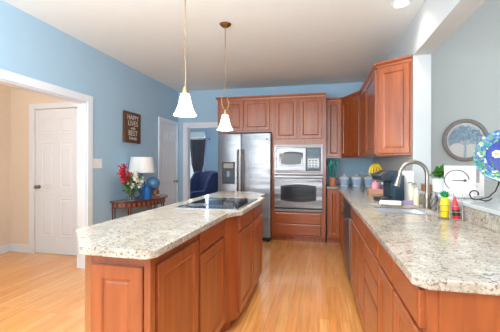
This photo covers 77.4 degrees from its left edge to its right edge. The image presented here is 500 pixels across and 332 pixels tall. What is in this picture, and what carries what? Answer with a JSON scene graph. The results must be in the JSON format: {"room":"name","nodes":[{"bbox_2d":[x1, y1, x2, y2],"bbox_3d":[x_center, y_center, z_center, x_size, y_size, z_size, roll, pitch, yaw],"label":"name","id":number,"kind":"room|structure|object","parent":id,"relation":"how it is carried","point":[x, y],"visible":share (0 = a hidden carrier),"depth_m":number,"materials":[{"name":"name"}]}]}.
{"room":"kitchen","nodes":[
{"label":"kitchen","id":0,"kind":"room"},
{"bbox_2d":[0,84,10,245],"bbox_3d":[-4.222,-0.115,1.329,0.120,2.700,6.760,0,0,13],"label":"wall","id":1,"kind":"structure","parent":0,"point":[5,91],"depth_m":4.42,"materials":[{"name":"beige paint"}]},
{"bbox_2d":[0,244,28,253],"bbox_3d":[-4.012,1.181,1.220,0.344,0.110,6.640,0,0,13],"label":"baseboard","id":2,"kind":"structure","parent":1,"relation":"attached to","point":[8,247],"depth_m":4.44,"materials":[{"name":"white paint"}]},
{"bbox_2d":[10,87,76,252],"bbox_3d":[-2.686,-0.110,4.388,1.550,2.700,0.120,0,0,13],"label":"wall","id":3,"kind":"structure","parent":0,"point":[21,99],"depth_m":4.46,"materials":[{"name":"beige paint"}]},
{"bbox_2d":[29,102,76,252],"bbox_3d":[-2.687,0.187,4.317,0.890,2.105,0.020,0,0,13],"label":"door frame","id":4,"kind":"structure","parent":3,"relation":"in","point":[32,107],"depth_m":4.39,"materials":[{"name":"white paint"}]},
{"bbox_2d":[34,108,76,255],"bbox_3d":[-2.687,0.225,4.318,0.723,2.020,0.107,0,0,13],"label":"door","id":5,"kind":"structure","parent":4,"relation":"attached to","point":[55,188],"depth_m":4.34,"materials":[{"name":"white paint"}]},
{"bbox_2d":[0,0,177,224],"bbox_3d":[-2.407,-0.109,1.934,0.060,2.700,8.730,0,0,13],"label":"wall","id":6,"kind":"structure","parent":0,"point":[31,47],"depth_m":4.00,"materials":[{"name":"blue paint"}]},
{"bbox_2d":[0,69,92,268],"bbox_3d":[-2.235,0.199,2.797,0.142,2.085,2.160,0,0,13],"label":"door frame","id":7,"kind":"structure","parent":6,"relation":"attached to","point":[84,190],"depth_m":3.75,"materials":[{"name":"white paint"}]},
{"bbox_2d":[93,159,101,167],"bbox_3d":[-1.923,-0.023,3.939,0.012,0.120,0.165,0,0,13],"label":"light switch","id":8,"kind":"object","parent":6,"relation":"attached to","point":[97,163],"visible":1,"depth_m":3.93,"materials":[{"name":"white plastic"}]},
{"bbox_2d":[122,110,140,143],"bbox_3d":[-1.753,-0.557,4.637,0.038,0.450,0.410,0,0,13],"label":"wall sign","id":9,"kind":"object","parent":6,"relation":"attached to","point":[131,121],"visible":1,"depth_m":4.59,"materials":[{"name":"brown wood"}]},
{"bbox_2d":[158,117,178,207],"bbox_3d":[-1.507,0.199,5.792,0.022,2.090,0.762,0,0,13],"label":"door frame","id":10,"kind":"structure","parent":6,"relation":"in","point":[160,119],"depth_m":5.50,"materials":[{"name":"white paint"}]},
{"bbox_2d":[161,122,177,205],"bbox_3d":[-1.508,0.231,5.808,0.107,2.015,0.628,0,0,13],"label":"door","id":11,"kind":"structure","parent":6,"relation":"in","point":[168,151],"depth_m":5.83,"materials":[{"name":"white paint"}]},
{"bbox_2d":[0,235,363,331],"bbox_3d":[-0.035,1.298,3.080,12.600,0.100,12.400,0,0,13],"label":"floor","id":12,"kind":"structure","parent":0,"point":[301,286],"depth_m":3.02,"materials":[{"name":"brown wood"}]},
{"bbox_2d":[110,194,167,219],"bbox_3d":[-1.527,0.862,4.683,0.430,0.762,1.199,0,0,13],"label":"console table","id":13,"kind":"object","parent":12,"relation":"on","point":[139,202],"visible":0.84,"depth_m":4.29,"materials":[{"name":"brown wood"}]},
{"bbox_2d":[116,163,143,200],"bbox_3d":[-1.603,0.224,4.152,0.237,0.514,0.570,0,0,13],"label":"flower arrangement","id":14,"kind":"object","parent":13,"relation":"on","point":[128,181],"visible":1,"depth_m":4.12,"materials":[{"name":"red plant"}]},
{"bbox_2d":[129,157,154,197],"bbox_3d":[-1.592,0.181,4.585,0.370,0.600,0.370,0,0,13],"label":"table lamp","id":15,"kind":"object","parent":13,"relation":"on","point":[142,165],"visible":0.74,"depth_m":4.45,"materials":[{"name":"white fabric"}]},
{"bbox_2d":[143,186,151,199],"bbox_3d":[-1.442,0.389,4.388,0.112,0.185,0.112,0,0,13],"label":"vase","id":16,"kind":"object","parent":13,"relation":"on","point":[147,192],"visible":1,"depth_m":4.34,"materials":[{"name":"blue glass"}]},
{"bbox_2d":[146,177,159,197],"bbox_3d":[-1.433,0.325,4.611,0.196,0.313,0.196,0,0,13],"label":"globe","id":17,"kind":"object","parent":13,"relation":"on","point":[154,182],"visible":0.88,"depth_m":4.55,"materials":[{"name":"blue plastic"}]},
{"bbox_2d":[155,187,159,196],"bbox_3d":[-1.416,0.404,4.782,0.074,0.155,0.074,0,0,13],"label":"figurine","id":18,"kind":"object","parent":13,"relation":"on","point":[157,194],"visible":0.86,"depth_m":4.76,"materials":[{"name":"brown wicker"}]},
{"bbox_2d":[85,235,198,331],"bbox_3d":[-0.601,0.807,1.570,0.530,0.879,0.525,0,0,13],"label":"base cabinet","id":19,"kind":"object","parent":12,"relation":"on","point":[161,293],"visible":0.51,"depth_m":1.32,"materials":[{"name":"brown wood"}]},
{"bbox_2d":[190,170,217,198],"bbox_3d":[-1.310,0.690,7.793,0.896,1.111,0.840,0,0,-42],"label":"armchair","id":20,"kind":"object","parent":12,"relation":"on","point":[203,183],"visible":0.48,"depth_m":7.76,"materials":[{"name":"blue fabric"}]},
{"bbox_2d":[197,219,224,331],"bbox_3d":[-0.489,0.807,2.071,0.530,0.879,0.498,0,0,13],"label":"base cabinet","id":21,"kind":"object","parent":12,"relation":"on","point":[211,305],"visible":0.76,"depth_m":1.99,"materials":[{"name":"brown wood"}]},
{"bbox_2d":[219,203,261,331],"bbox_3d":[-0.280,0.808,2.837,0.605,0.879,1.083,0,0,13],"label":"base cabinet","id":22,"kind":"object","parent":12,"relation":"on","point":[243,233],"visible":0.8,"depth_m":2.41,"materials":[{"name":"brown wood"}]},
{"bbox_2d":[75,191,264,259],"bbox_3d":[-0.342,0.350,2.611,0.700,0.034,2.770,0,0,13],"label":"countertop","id":23,"kind":"structure","parent":22,"relation":"on","point":[149,234],"depth_m":1.61,"materials":[{"name":"stone"}]},
{"bbox_2d":[173,197,256,209],"bbox_3d":[-0.261,0.313,2.742,0.516,0.040,0.776,0,0,13],"label":"cooktop","id":24,"kind":"object","parent":23,"relation":"in","point":[209,202],"visible":1,"depth_m":2.60,"materials":[{"name":"black glass"}]},
{"bbox_2d":[218,133,271,241],"bbox_3d":[-0.034,0.365,5.415,0.884,1.765,0.823,0,0,13],"label":"refrigerator","id":25,"kind":"object","parent":12,"relation":"on","point":[244,160],"visible":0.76,"depth_m":5.07,"materials":[{"name":"grey metal"}]},
{"bbox_2d":[271,92,325,242],"bbox_3d":[0.846,0.048,5.346,0.872,2.405,0.636,0,0,13],"label":"tall cabinet","id":26,"kind":"object","parent":12,"relation":"on","point":[297,119],"visible":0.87,"depth_m":5.05,"materials":[{"name":"brown wood"}]},
{"bbox_2d":[274,175,322,211],"bbox_3d":[0.823,0.458,5.252,0.776,0.585,0.588,0,0,13],"label":"wall oven","id":27,"kind":"object","parent":26,"relation":"in","point":[296,193],"visible":1,"depth_m":5.02,"materials":[{"name":"silver metal"}]},
{"bbox_2d":[274,144,322,174],"bbox_3d":[0.827,-0.091,5.260,0.776,0.483,0.472,0,0,13],"label":"microwave","id":28,"kind":"object","parent":26,"relation":"in","point":[288,159],"visible":1,"depth_m":5.03,"materials":[{"name":"silver metal"}]},
{"bbox_2d":[326,189,339,243],"bbox_3d":[1.673,0.814,5.169,0.773,0.879,0.620,0,0,13],"label":"base cabinet","id":29,"kind":"object","parent":12,"relation":"on","point":[332,222],"visible":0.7,"depth_m":4.94,"materials":[{"name":"brown wood"}]},
{"bbox_2d":[339,191,341,243],"bbox_3d":[1.624,0.813,4.555,0.596,0.879,0.598,0,0,13],"label":"base cabinet","id":30,"kind":"object","parent":12,"relation":"on","point":[340,194],"visible":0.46,"depth_m":4.65,"materials":[{"name":"brown wood"}]},
{"bbox_2d":[341,195,343,254],"bbox_3d":[1.492,0.813,3.960,0.596,0.879,0.618,0,0,13],"label":"base cabinet","id":31,"kind":"object","parent":12,"relation":"on","point":[342,218],"visible":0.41,"depth_m":4.15,"materials":[{"name":"brown wood"}]},
{"bbox_2d":[341,198,351,279],"bbox_3d":[1.322,0.811,3.352,0.631,0.871,0.610,0,0,13],"label":"dishwasher","id":32,"kind":"object","parent":12,"relation":"on","point":[346,215],"visible":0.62,"depth_m":3.25,"materials":[{"name":"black metal"}]},
{"bbox_2d":[364,224,380,331],"bbox_3d":[1.015,0.811,1.820,0.596,0.879,0.503,0,0,13],"label":"base cabinet","id":33,"kind":"object","parent":12,"relation":"on","point":[371,244],"visible":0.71,"depth_m":1.86,"materials":[{"name":"brown wood"}]},
{"bbox_2d":[350,206,403,328],"bbox_3d":[1.178,0.812,2.550,0.596,0.879,0.988,0,0,13],"label":"base cabinet","id":34,"kind":"object","parent":12,"relation":"on","point":[357,226],"visible":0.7,"depth_m":2.51,"materials":[{"name":"brown wood"}]},
{"bbox_2d":[326,184,499,295],"bbox_3d":[1.225,0.355,3.178,0.782,0.034,4.713,0,0,13],"label":"countertop","id":35,"kind":"structure","parent":34,"relation":"on","point":[433,253],"depth_m":1.32,"materials":[{"name":"stone"}]},
{"bbox_2d":[327,160,338,185],"bbox_3d":[1.349,0.121,5.082,0.128,0.432,0.153,0,0,-43],"label":"utensil crock","id":36,"kind":"object","parent":35,"relation":"on","point":[332,180],"visible":0.99,"depth_m":5.07,"materials":[{"name":"ceramic"}]},
{"bbox_2d":[339,174,349,185],"bbox_3d":[1.548,0.241,5.116,0.184,0.195,0.184,0,0,13],"label":"canister","id":37,"kind":"object","parent":35,"relation":"on","point":[344,180],"visible":0.96,"depth_m":5.05,"materials":[{"name":"blue ceramic"}]},
{"bbox_2d":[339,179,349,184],"bbox_3d":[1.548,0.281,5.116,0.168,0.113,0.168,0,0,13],"label":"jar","id":38,"kind":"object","parent":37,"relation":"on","point":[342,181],"depth_m":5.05,"materials":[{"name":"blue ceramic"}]},
{"bbox_2d":[351,174,362,185],"bbox_3d":[1.732,0.238,5.044,0.190,0.202,0.190,0,0,13],"label":"canister","id":39,"kind":"object","parent":35,"relation":"on","point":[357,180],"visible":0.93,"depth_m":4.98,"materials":[{"name":"blue ceramic"}]},
{"bbox_2d":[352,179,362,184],"bbox_3d":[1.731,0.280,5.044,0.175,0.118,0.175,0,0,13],"label":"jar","id":40,"kind":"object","parent":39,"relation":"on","point":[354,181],"depth_m":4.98,"materials":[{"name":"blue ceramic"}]},
{"bbox_2d":[363,173,373,186],"bbox_3d":[1.895,0.233,4.926,0.201,0.213,0.201,0,0,13],"label":"canister","id":41,"kind":"object","parent":35,"relation":"on","point":[368,179],"visible":0.7,"depth_m":4.87,"materials":[{"name":"blue ceramic"}]},
{"bbox_2d":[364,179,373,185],"bbox_3d":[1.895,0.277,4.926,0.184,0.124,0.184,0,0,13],"label":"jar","id":42,"kind":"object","parent":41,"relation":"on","point":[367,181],"depth_m":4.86,"materials":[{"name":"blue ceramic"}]},
{"bbox_2d":[367,188,382,193],"bbox_3d":[1.526,0.308,3.686,0.250,0.060,0.140,0,0,13],"label":"box","id":43,"kind":"object","parent":35,"relation":"on","point":[369,190],"visible":0.54,"depth_m":3.63,"materials":[{"name":"brown wood"}]},
{"bbox_2d":[371,180,378,188],"bbox_3d":[1.483,0.249,3.696,0.092,0.152,0.091,0,0,13],"label":"candle jar","id":44,"kind":"object","parent":43,"relation":"in","point":[374,185],"visible":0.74,"depth_m":3.66,"materials":[{"name":"pink glass"}]},
{"bbox_2d":[369,163,381,172],"bbox_3d":[1.595,0.153,3.948,0.139,0.371,0.139,0,0,-40],"label":"banana bunch","id":45,"kind":"object","parent":35,"relation":"on","point":[374,166],"visible":0.68,"depth_m":3.93,"materials":[{"name":"yellow food"}]},
{"bbox_2d":[371,170,403,200],"bbox_3d":[1.304,0.192,2.962,0.253,0.290,0.186,0,0,-15],"label":"coffee maker","id":46,"kind":"object","parent":35,"relation":"on","point":[390,192],"visible":0.91,"depth_m":2.90,"materials":[{"name":"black plastic"}]},
{"bbox_2d":[373,196,390,197],"bbox_3d":[1.255,0.303,2.967,0.108,0.010,0.114,0,0,-15],"label":"drip tray","id":47,"kind":"object","parent":46,"relation":"on","point":[373,196],"depth_m":2.97,"materials":[{"name":"silver metal"}]},
{"bbox_2d":[379,200,400,204],"bbox_3d":[1.215,0.323,2.700,0.170,0.028,0.120,0,0,27],"label":"folded towel","id":48,"kind":"object","parent":35,"relation":"on","point":[385,202],"visible":1,"depth_m":2.66,"materials":[{"name":"white fabric"}]},
{"bbox_2d":[374,208,427,214],"bbox_3d":[1.162,0.466,2.420,0.400,0.184,0.590,0,0,13],"label":"sink","id":49,"kind":"object","parent":35,"relation":"in","point":[381,210],"visible":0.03,"depth_m":2.68,"materials":[{"name":"silver metal"}]},
{"bbox_2d":[402,171,413,200],"bbox_3d":[1.493,0.196,2.946,0.016,0.285,0.110,0,0,-34],"label":"cutting board","id":50,"kind":"object","parent":35,"relation":"on","point":[408,175],"visible":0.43,"depth_m":2.94,"materials":[{"name":"white plastic"}]},
{"bbox_2d":[403,200,413,204],"bbox_3d":[1.377,0.323,2.695,0.100,0.030,0.060,0,0,18],"label":"sponge","id":51,"kind":"object","parent":35,"relation":"on","point":[406,202],"visible":0.76,"depth_m":2.67,"materials":[{"name":"purple"}]},
{"bbox_2d":[408,182,413,200],"bbox_3d":[1.440,0.243,2.774,0.048,0.189,0.050,0,0,-37],"label":"soap bottle","id":52,"kind":"object","parent":35,"relation":"on","point":[411,189],"visible":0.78,"depth_m":2.76,"materials":[{"name":"beige plastic"}]},
{"bbox_2d":[393,160,431,208],"bbox_3d":[1.275,0.149,2.436,0.278,0.377,0.130,0,0,13],"label":"faucet","id":53,"kind":"object","parent":35,"relation":"on","point":[427,194],"visible":0.94,"depth_m":2.44,"materials":[{"name":"silver metal"}]},
{"bbox_2d":[412,183,418,204],"bbox_3d":[1.411,0.246,2.657,0.052,0.184,0.044,0,0,13],"label":"soap bottle","id":54,"kind":"object","parent":35,"relation":"on","point":[416,191],"visible":1,"depth_m":2.64,"materials":[{"name":"beige plastic"}]},
{"bbox_2d":[430,191,437,210],"bbox_3d":[1.378,0.268,2.336,0.053,0.140,0.053,0,0,33],"label":"holder","id":55,"kind":"object","parent":35,"relation":"on","point":[433,197],"visible":0.94,"depth_m":2.32,"materials":[{"name":"grey metal"}]},
{"bbox_2d":[437,193,462,220],"bbox_3d":[1.255,0.256,1.959,0.135,0.160,0.085,0,0,33],"label":"wire caddy","id":56,"kind":"object","parent":35,"relation":"on","point":[449,211],"visible":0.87,"depth_m":1.93,"materials":[{"name":"silver metal"}]},
{"bbox_2d":[438,190,452,217],"bbox_3d":[1.238,0.243,1.985,0.071,0.170,0.080,0,0,-35],"label":"bottle","id":57,"kind":"object","parent":56,"relation":"in","point":[444,200],"visible":0.99,"depth_m":1.96,"materials":[{"name":"yellow plastic"}]},
{"bbox_2d":[452,196,460,218],"bbox_3d":[1.272,0.262,1.925,0.048,0.138,0.043,0,0,22],"label":"bottle","id":58,"kind":"object","parent":56,"relation":"in","point":[455,215],"visible":0.96,"depth_m":1.91,"materials":[{"name":"red plastic"}]},
{"bbox_2d":[378,242,396,331],"bbox_3d":[0.923,0.811,1.405,0.596,0.879,0.343,0,0,13],"label":"base cabinet","id":59,"kind":"object","parent":12,"relation":"on","point":[386,288],"visible":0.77,"depth_m":1.47,"materials":[{"name":"brown wood"}]},
{"bbox_2d":[393,261,499,331],"bbox_3d":[0.845,0.811,1.055,0.596,0.879,0.371,0,0,13],"label":"base cabinet","id":60,"kind":"object","parent":12,"relation":"on","point":[415,308],"visible":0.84,"depth_m":0.93,"materials":[{"name":"brown wood"}]},
{"bbox_2d":[190,128,218,191],"bbox_3d":[-1.052,-0.105,9.311,7.900,2.700,0.120,0,0,13],"label":"wall","id":61,"kind":"structure","parent":0,"point":[211,161],"depth_m":9.27,"materials":[{"name":"paint"}]},
{"bbox_2d":[190,138,203,178],"bbox_3d":[-1.942,-0.083,9.453,1.160,1.710,0.130,0,0,13],"label":"window","id":62,"kind":"structure","parent":61,"relation":"in","point":[191,168],"depth_m":9.46,"materials":[{"name":"glass"}]},
{"bbox_2d":[190,132,205,137],"bbox_3d":[-1.967,-0.893,9.333,1.300,0.170,0.165,0,0,13],"label":"valance","id":63,"kind":"object","parent":61,"relation":"attached to","point":[192,134],"visible":0.4,"depth_m":9.16,"materials":[{"name":"white fabric"}]},
{"bbox_2d":[190,138,209,172],"bbox_3d":[-1.938,0.200,9.309,1.574,2.005,0.072,0,0,13],"label":"panel","id":64,"kind":"object","parent":61,"relation":"hanging from","point":[197,147],"visible":0.62,"depth_m":9.21,"materials":[{"name":"fabric"}]},
{"bbox_2d":[3,0,424,91],"bbox_3d":[-2.243,-1.519,3.574,8.060,0.120,12.000,0,0,13],"label":"ceiling","id":65,"kind":"structure","parent":0,"point":[270,43],"depth_m":3.51,"materials":[{"name":"paint"}]},
{"bbox_2d":[173,0,196,116],"bbox_3d":[-0.468,-0.907,2.256,0.168,1.092,0.168,0,0,13],"label":"pendant light","id":66,"kind":"object","parent":65,"relation":"hanging from","point":[184,109],"visible":1,"depth_m":2.23,"materials":[{"name":"white glass"}]},
{"bbox_2d":[182,87,187,92],"bbox_3d":[-0.469,-0.534,2.256,0.048,0.062,0.048,0,0,13],"label":"socket","id":67,"kind":"object","parent":66,"relation":"attached to","point":[185,90],"depth_m":2.24,"materials":[{"name":"gold metal"}]},
{"bbox_2d":[217,22,232,130],"bbox_3d":[-0.255,-0.907,3.213,0.168,1.090,0.168,0,0,13],"label":"pendant light","id":68,"kind":"object","parent":65,"relation":"hanging from","point":[224,125],"visible":1,"depth_m":3.19,"materials":[{"name":"white glass"}]},
{"bbox_2d":[390,0,411,8],"bbox_3d":[1.353,-1.445,2.794,0.176,0.006,0.176,0,0,13],"label":"recessed light","id":69,"kind":"object","parent":65,"relation":"in","point":[398,4],"visible":1,"depth_m":2.80,"materials":[{"name":"white paint"}]},
{"bbox_2d":[178,82,372,234],"bbox_3d":[0.380,-0.101,5.847,3.920,2.700,0.120,0,0,13],"label":"wall","id":70,"kind":"structure","parent":0,"point":[204,103],"depth_m":5.79,"materials":[{"name":"blue paint"}]},
{"bbox_2d":[183,122,217,200],"bbox_3d":[-0.836,0.205,6.106,0.965,2.080,0.142,0,0,13],"label":"doorway","id":71,"kind":"structure","parent":70,"relation":"in","point":[186,126],"depth_m":6.14,"materials":[{"name":"white paint"}]},
{"bbox_2d":[215,95,271,133],"bbox_3d":[-0.054,-0.855,5.547,0.973,0.605,0.636,0,0,13],"label":"upper cabinet","id":72,"kind":"object","parent":70,"relation":"attached to","point":[246,114],"visible":0.84,"depth_m":5.24,"materials":[{"name":"brown wood"}]},
{"bbox_2d":[326,97,341,157],"bbox_3d":[1.435,-0.625,5.369,0.262,1.005,0.356,0,0,13],"label":"upper cabinet","id":73,"kind":"object","parent":70,"relation":"attached to","point":[333,105],"visible":0.86,"depth_m":5.22,"materials":[{"name":"brown wood"}]},
{"bbox_2d":[373,0,484,188],"bbox_3d":[1.340,-0.098,1.510,0.160,2.700,7.930,0,0,13],"label":"wall","id":74,"kind":"structure","parent":0,"point":[435,21],"depth_m":3.05,"materials":[{"name":"paint"}]},
{"bbox_2d":[341,91,359,157],"bbox_3d":[1.758,-0.617,5.060,0.563,0.990,0.814,0,0,13],"label":"upper cabinet","id":75,"kind":"object","parent":74,"relation":"attached to","point":[350,103],"visible":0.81,"depth_m":4.93,"materials":[{"name":"brown wood"}]},
{"bbox_2d":[358,64,394,157],"bbox_3d":[1.637,-0.597,3.985,0.333,0.980,1.366,0,0,13],"label":"upper cabinet","id":76,"kind":"object","parent":74,"relation":"attached to","point":[367,92],"visible":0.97,"depth_m":3.84,"materials":[{"name":"brown wood"}]},
{"bbox_2d":[376,55,412,155],"bbox_3d":[1.471,-0.595,3.202,0.317,0.985,0.230,0,0,13],"label":"upper cabinet","id":77,"kind":"object","parent":74,"relation":"attached to","point":[394,76],"visible":1,"depth_m":3.19,"materials":[{"name":"brown wood"}]},
{"bbox_2d":[419,193,499,232],"bbox_3d":[1.337,0.295,1.942,0.025,0.084,2.348,0,0,13],"label":"backsplash","id":78,"kind":"structure","parent":74,"relation":"attached to","point":[490,221],"depth_m":1.75,"materials":[{"name":"stone"}]},
{"bbox_2d":[431,0,499,197],"bbox_3d":[3.362,-0.892,0.133,4.700,4.300,7.720,0,0,13],"label":"wall","id":79,"kind":"structure","parent":0,"point":[465,68],"depth_m":4.08,"materials":[{"name":"grey paint"}]},
{"bbox_2d":[418,189,499,215],"bbox_3d":[1.496,0.240,1.872,0.372,0.022,2.385,0,0,13],"label":"bar ledge","id":80,"kind":"object","parent":79,"relation":"on","point":[492,206],"visible":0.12,"depth_m":1.91,"materials":[{"name":"white stone"}]},
{"bbox_2d":[420,183,431,190],"bbox_3d":[1.595,0.197,2.821,0.076,0.065,0.086,0,0,13],"label":"woven box","id":81,"kind":"object","parent":80,"relation":"on","point":[422,184],"visible":0.77,"depth_m":2.79,"materials":[{"name":"brown wicker"}]},
{"bbox_2d":[429,164,443,192],"bbox_3d":[1.598,0.107,2.609,0.174,0.245,0.185,0,0,-32],"label":"potted plant","id":82,"kind":"object","parent":80,"relation":"on","point":[437,183],"visible":0.77,"depth_m":2.58,"materials":[{"name":"green plant"}]},
{"bbox_2d":[444,166,483,196],"bbox_3d":[1.609,0.117,2.349,0.251,0.225,0.023,0,0,34],"label":"plaque","id":83,"kind":"object","parent":80,"relation":"on","point":[452,174],"visible":0.66,"depth_m":2.35,"materials":[{"name":"paper"}]},
{"bbox_2d":[469,181,499,201],"bbox_3d":[1.584,0.059,1.933,0.370,0.340,0.177,0,0,37],"label":"easel","id":84,"kind":"object","parent":80,"relation":"on","point":[498,181],"visible":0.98,"depth_m":1.96,"materials":[{"name":"black metal"}]},
{"bbox_2d":[473,130,499,181],"bbox_3d":[1.529,-0.058,1.864,0.321,0.318,0.057,0,0,37],"label":"plate","id":85,"kind":"object","parent":84,"relation":"on","point":[486,153],"visible":1,"depth_m":1.91,"materials":[{"name":"ceramic"}]},
{"bbox_2d":[442,119,487,161],"bbox_3d":[2.815,-0.326,4.072,0.540,0.556,0.029,0,0,13],"label":"wall plaque","id":86,"kind":"object","parent":79,"relation":"attached to","point":[460,140],"visible":0.97,"depth_m":4.08,"materials":[{"name":"grey metal"}]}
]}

